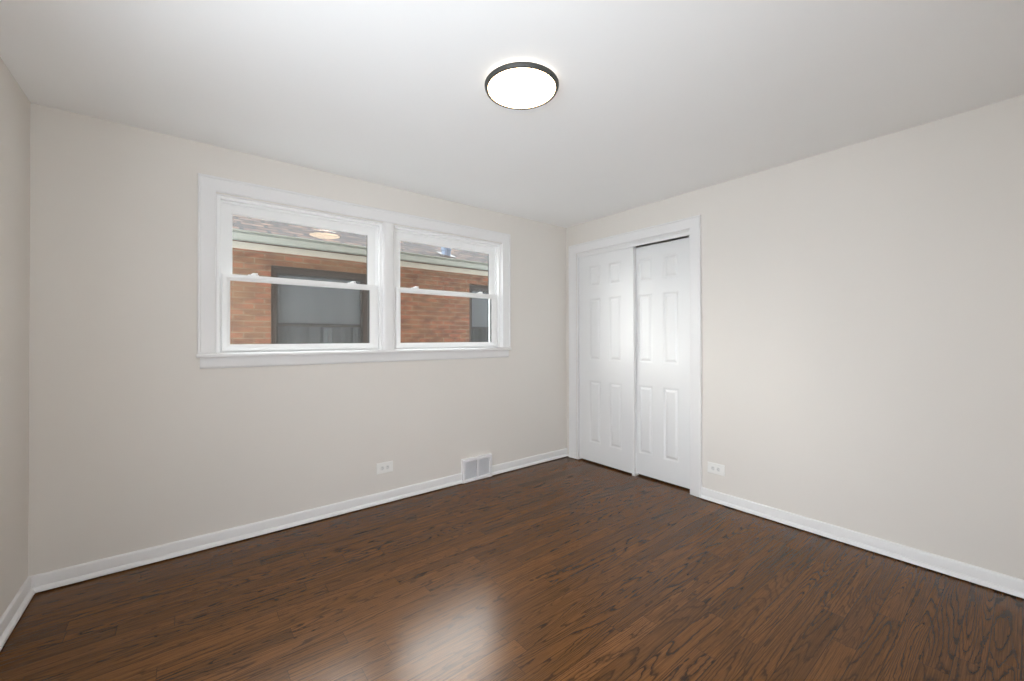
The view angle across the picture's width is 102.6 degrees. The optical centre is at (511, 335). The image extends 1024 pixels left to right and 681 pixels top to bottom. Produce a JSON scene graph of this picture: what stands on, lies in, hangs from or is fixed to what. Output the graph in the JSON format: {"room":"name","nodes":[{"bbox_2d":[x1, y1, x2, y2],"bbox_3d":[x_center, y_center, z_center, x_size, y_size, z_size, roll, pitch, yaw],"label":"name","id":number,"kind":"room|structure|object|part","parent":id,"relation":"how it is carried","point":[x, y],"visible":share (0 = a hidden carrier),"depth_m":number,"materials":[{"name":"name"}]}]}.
{"room":"empty bedroom","nodes":[
{"label":"empty bedroom","id":0,"kind":"room"},
{"bbox_2d":[0,57,30,617],"bbox_3d":[-1.322,0.050,0.560,0.150,2.440,3.650,0,0,-38],"label":"wall","id":1,"kind":"structure","parent":0,"point":[15,107],"depth_m":1.86,"materials":[{"name":"beige paint"}]},
{"bbox_2d":[0,576,34,650],"bbox_3d":[-1.806,1.228,1.311,0.028,0.080,1.860,0,0,-38],"label":"baseboard","id":2,"kind":"structure","parent":1,"relation":"attached to","point":[11,616],"depth_m":1.83,"materials":[{"name":"white paint"}]},
{"bbox_2d":[28,103,566,575],"bbox_3d":[-0.734,0.065,3.481,4.698,2.440,0.200,0,0,-38],"label":"wall","id":3,"kind":"structure","parent":0,"point":[134,445],"depth_m":2.41,"materials":[{"name":"beige paint"}]},
{"bbox_2d":[29,448,568,592],"bbox_3d":[-0.897,1.236,3.199,3.798,0.080,0.028,0,0,-38],"label":"baseboard","id":4,"kind":"structure","parent":3,"relation":"attached to","point":[41,582],"depth_m":2.57,"materials":[{"name":"white paint"}]},
{"bbox_2d":[196,173,511,368],"bbox_3d":[-0.997,-0.381,3.237,2.368,1.166,0.240,0,0,-38],"label":"window","id":5,"kind":"structure","parent":3,"relation":"in","point":[227,207],"depth_m":2.84,"materials":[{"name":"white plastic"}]},
{"bbox_3d":[-1.451,-0.594,2.897,0.983,0.486,0.030,0,0,-38],"label":"sash","id":6,"kind":"part","parent":5,"relation":"part of","materials":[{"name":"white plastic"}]},
{"bbox_3d":[-1.424,-0.143,2.861,0.975,0.486,0.039,0,0,-38],"label":"sash","id":7,"kind":"part","parent":5,"relation":"part of","materials":[{"name":"white plastic"}]},
{"bbox_2d":[394,226,499,349],"bbox_3d":[-0.560,-0.374,3.596,1.050,0.974,0.124,0,0,-38],"label":"window","id":8,"kind":"structure","parent":5,"relation":"attached to","point":[400,233],"depth_m":3.56,"materials":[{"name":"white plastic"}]},
{"bbox_3d":[-0.562,-0.592,3.600,0.998,0.486,0.030,0,0,-38],"label":"sash","id":9,"kind":"part","parent":8,"relation":"part of","materials":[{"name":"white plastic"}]},
{"bbox_3d":[-0.535,-0.140,3.565,0.990,0.486,0.039,0,0,-38],"label":"sash","id":10,"kind":"part","parent":8,"relation":"part of","materials":[{"name":"white plastic"}]},
{"bbox_2d":[376,461,392,474],"bbox_3d":[-0.976,1.013,3.150,0.128,0.082,0.009,0,0,-38],"label":"electrical outlet","id":11,"kind":"object","parent":3,"relation":"attached to","point":[384,467],"visible":1,"depth_m":3.15,"materials":[{"name":"white plastic"}]},
{"bbox_2d":[461,453,491,483],"bbox_3d":[-0.310,1.181,3.659,0.312,0.205,0.036,0,0,-38],"label":"air vent","id":12,"kind":"object","parent":3,"relation":"in","point":[479,467],"visible":1,"depth_m":3.65,"materials":[{"name":"white metal"}]},
{"bbox_3d":[-0.315,1.178,3.665,0.264,0.154,0.012,0,0,-38],"label":"plate","id":13,"kind":"part","parent":12,"relation":"part of","materials":[{"name":"metal"}]},
{"bbox_2d":[0,0,1023,227],"bbox_3d":[0.397,-1.225,2.057,4.698,0.120,3.850,0,0,-38],"label":"ceiling","id":14,"kind":"structure","parent":0,"point":[654,100],"depth_m":1.86,"materials":[{"name":"white paint"}]},
{"bbox_2d":[485,61,558,109],"bbox_3d":[0.045,-1.147,1.891,0.342,0.036,0.342,0,0,-38],"label":"ceiling light","id":15,"kind":"object","parent":14,"relation":"in","point":[521,85],"visible":1,"depth_m":1.85,"materials":[{"name":"white glass"}]},
{"bbox_2d":[0,456,1023,680],"bbox_3d":[0.401,1.335,2.043,4.698,0.120,3.850,0,0,-38],"label":"floor","id":16,"kind":"structure","parent":0,"point":[566,568],"depth_m":1.95,"materials":[{"name":"brown wood"}]},
{"bbox_2d":[636,236,688,247],"bbox_3d":[1.458,0.064,3.973,0.650,2.440,1.750,0,0,-38],"label":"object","id":17,"kind":"structure","parent":0,"point":[684,236],"depth_m":4.27,"materials":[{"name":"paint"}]},
{"bbox_2d":[566,95,1023,579],"bbox_3d":[1.754,0.058,2.995,0.100,2.440,3.650,0,0,-38],"label":"wall","id":18,"kind":"structure","parent":0,"point":[863,302],"depth_m":2.41,"materials":[{"name":"beige paint"}]},
{"bbox_2d":[579,246,635,473],"bbox_3d":[0.923,0.223,4.032,0.038,2.092,0.662,0,0,-38],"label":"door","id":19,"kind":"structure","parent":18,"relation":"in","point":[607,281],"depth_m":3.98,"materials":[{"name":"white paint"}]},
{"bbox_3d":[0.835,-0.597,4.126,0.008,0.177,0.110,0,0,-38],"label":"raised panel","id":20,"kind":"part","parent":19,"relation":"part of","materials":[{"name":"white paint"}]},
{"bbox_3d":[0.835,-0.062,4.123,0.008,0.587,0.110,0,0,-38],"label":"raised panel","id":21,"kind":"part","parent":19,"relation":"part of","materials":[{"name":"white paint"}]},
{"bbox_3d":[0.837,0.767,4.118,0.008,0.589,0.110,0,0,-38],"label":"raised panel","id":22,"kind":"part","parent":19,"relation":"part of","materials":[{"name":"white paint"}]},
{"bbox_3d":[0.988,-0.598,3.931,0.008,0.177,0.110,0,0,-38],"label":"raised panel","id":23,"kind":"part","parent":19,"relation":"part of","materials":[{"name":"white paint"}]},
{"bbox_3d":[0.989,-0.063,3.928,0.008,0.587,0.110,0,0,-38],"label":"raised panel","id":24,"kind":"part","parent":19,"relation":"part of","materials":[{"name":"white paint"}]},
{"bbox_3d":[0.990,0.766,3.924,0.008,0.589,0.110,0,0,-38],"label":"raised panel","id":25,"kind":"part","parent":19,"relation":"part of","materials":[{"name":"white paint"}]},
{"bbox_2d":[569,215,701,497],"bbox_3d":[1.086,0.168,3.820,0.121,2.232,1.422,0,0,-38],"label":"door frame","id":26,"kind":"structure","parent":18,"relation":"attached to","point":[693,224],"depth_m":3.41,"materials":[{"name":"white paint"}]},
{"bbox_2d":[636,237,689,488],"bbox_3d":[1.294,0.228,3.624,0.026,2.076,0.646,0,0,-38],"label":"door","id":27,"kind":"structure","parent":18,"relation":"in","point":[662,269],"depth_m":3.58,"materials":[{"name":"white paint"}]},
{"bbox_3d":[1.210,-0.599,3.721,0.008,0.177,0.110,0,0,-38],"label":"raised panel","id":28,"kind":"part","parent":27,"relation":"part of","materials":[{"name":"white paint"}]},
{"bbox_3d":[1.210,-0.064,3.718,0.008,0.587,0.110,0,0,-38],"label":"raised panel","id":29,"kind":"part","parent":27,"relation":"part of","materials":[{"name":"white paint"}]},
{"bbox_3d":[1.212,0.764,3.714,0.008,0.589,0.110,0,0,-38],"label":"raised panel","id":30,"kind":"part","parent":27,"relation":"part of","materials":[{"name":"white paint"}]},
{"bbox_3d":[1.363,-0.601,3.527,0.008,0.177,0.110,0,0,-38],"label":"raised panel","id":31,"kind":"part","parent":27,"relation":"part of","materials":[{"name":"white paint"}]},
{"bbox_3d":[1.364,-0.066,3.524,0.008,0.587,0.110,0,0,-38],"label":"raised panel","id":32,"kind":"part","parent":27,"relation":"part of","materials":[{"name":"white paint"}]},
{"bbox_3d":[1.365,0.763,3.519,0.008,0.589,0.110,0,0,-38],"label":"raised panel","id":33,"kind":"part","parent":27,"relation":"part of","materials":[{"name":"white paint"}]},
{"bbox_2d":[708,462,724,475],"bbox_3d":[1.562,1.022,3.147,0.009,0.082,0.128,0,0,-38],"label":"electrical outlet","id":34,"kind":"object","parent":18,"relation":"attached to","point":[714,468],"visible":1,"depth_m":3.14,"materials":[{"name":"white plastic"}]},
{"bbox_2d":[701,487,1023,598],"bbox_3d":[2.117,1.228,2.430,0.028,0.080,2.026,0,0,-38],"label":"baseboard","id":35,"kind":"structure","parent":18,"relation":"attached to","point":[994,580],"depth_m":2.38,"materials":[{"name":"white paint"}]},
{"label":"outside","id":36,"kind":"structure","parent":0,"visible":0},
{"bbox_3d":[-6.402,1.974,9.185,23.000,0.100,15.800,0,0,-38],"label":"ground","id":37,"kind":"structure","parent":36,"visible":0},
{"bbox_2d":[230,215,488,343],"bbox_3d":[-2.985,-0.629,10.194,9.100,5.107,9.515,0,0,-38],"label":"window glass","id":38,"kind":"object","parent":37,"relation":"on","point":[260,313],"visible":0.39,"depth_m":5.34,"materials":[{"name":"clear glass"}]},
{"bbox_3d":[-2.453,0.182,5.287,1.038,0.669,0.032,0,0,-38],"label":"sash","id":39,"kind":"part","parent":38,"relation":"part of","materials":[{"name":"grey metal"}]},
{"bbox_2d":[278,326,359,343],"bbox_3d":[-2.510,0.193,5.360,1.038,0.709,0.036,0,0,-38],"label":"curtain","id":40,"kind":"object","parent":38,"relation":"hanging from","point":[286,334],"depth_m":5.33,"materials":[{"name":"grey fabric"}]},
{"bbox_2d":[278,275,359,323],"bbox_3d":[-2.486,-0.456,5.332,1.038,0.669,0.024,0,0,-38],"label":"blind","id":41,"kind":"object","parent":38,"relation":"hanging from","point":[296,303],"depth_m":5.30,"materials":[{"name":"grey fabric"}]},
{"bbox_3d":[-2.446,-0.437,5.280,1.038,0.649,0.038,0,0,-38],"label":"sash","id":42,"kind":"part","parent":38,"relation":"part of","materials":[{"name":"grey glass"}]},
{"bbox_2d":[324,328,331,343],"bbox_3d":[-2.419,0.223,5.393,0.100,0.649,0.019,0,0,-38],"label":"curtain","id":43,"kind":"object","parent":38,"relation":"hanging from","point":[327,331],"depth_m":5.39,"materials":[{"name":"grey fabric"}]},
{"bbox_2d":[436,247,455,257],"bbox_3d":[-0.973,-1.219,6.067,0.220,0.155,0.220,0,0,-38],"label":"roof vent","id":44,"kind":"object","parent":38,"relation":"attached to","point":[446,252],"depth_m":6.01,"materials":[{"name":"metal"}]},
{"bbox_3d":[-0.274,-0.423,6.999,1.038,0.644,0.038,0,0,-38],"label":"sash","id":45,"kind":"part","parent":38,"relation":"part of","materials":[{"name":"grey glass"}]},
{"bbox_2d":[471,329,488,341],"bbox_3d":[-0.338,0.202,7.079,1.038,0.704,0.036,0,0,-38],"label":"curtain","id":46,"kind":"object","parent":38,"relation":"hanging from","point":[477,335],"depth_m":6.92,"materials":[{"name":"grey fabric"}]},
{"bbox_2d":[472,292,488,326],"bbox_3d":[-0.314,-0.443,7.051,1.038,0.664,0.024,0,0,-38],"label":"blind","id":47,"kind":"object","parent":38,"relation":"hanging from","point":[480,306],"depth_m":6.89,"materials":[{"name":"grey fabric"}]}
]}

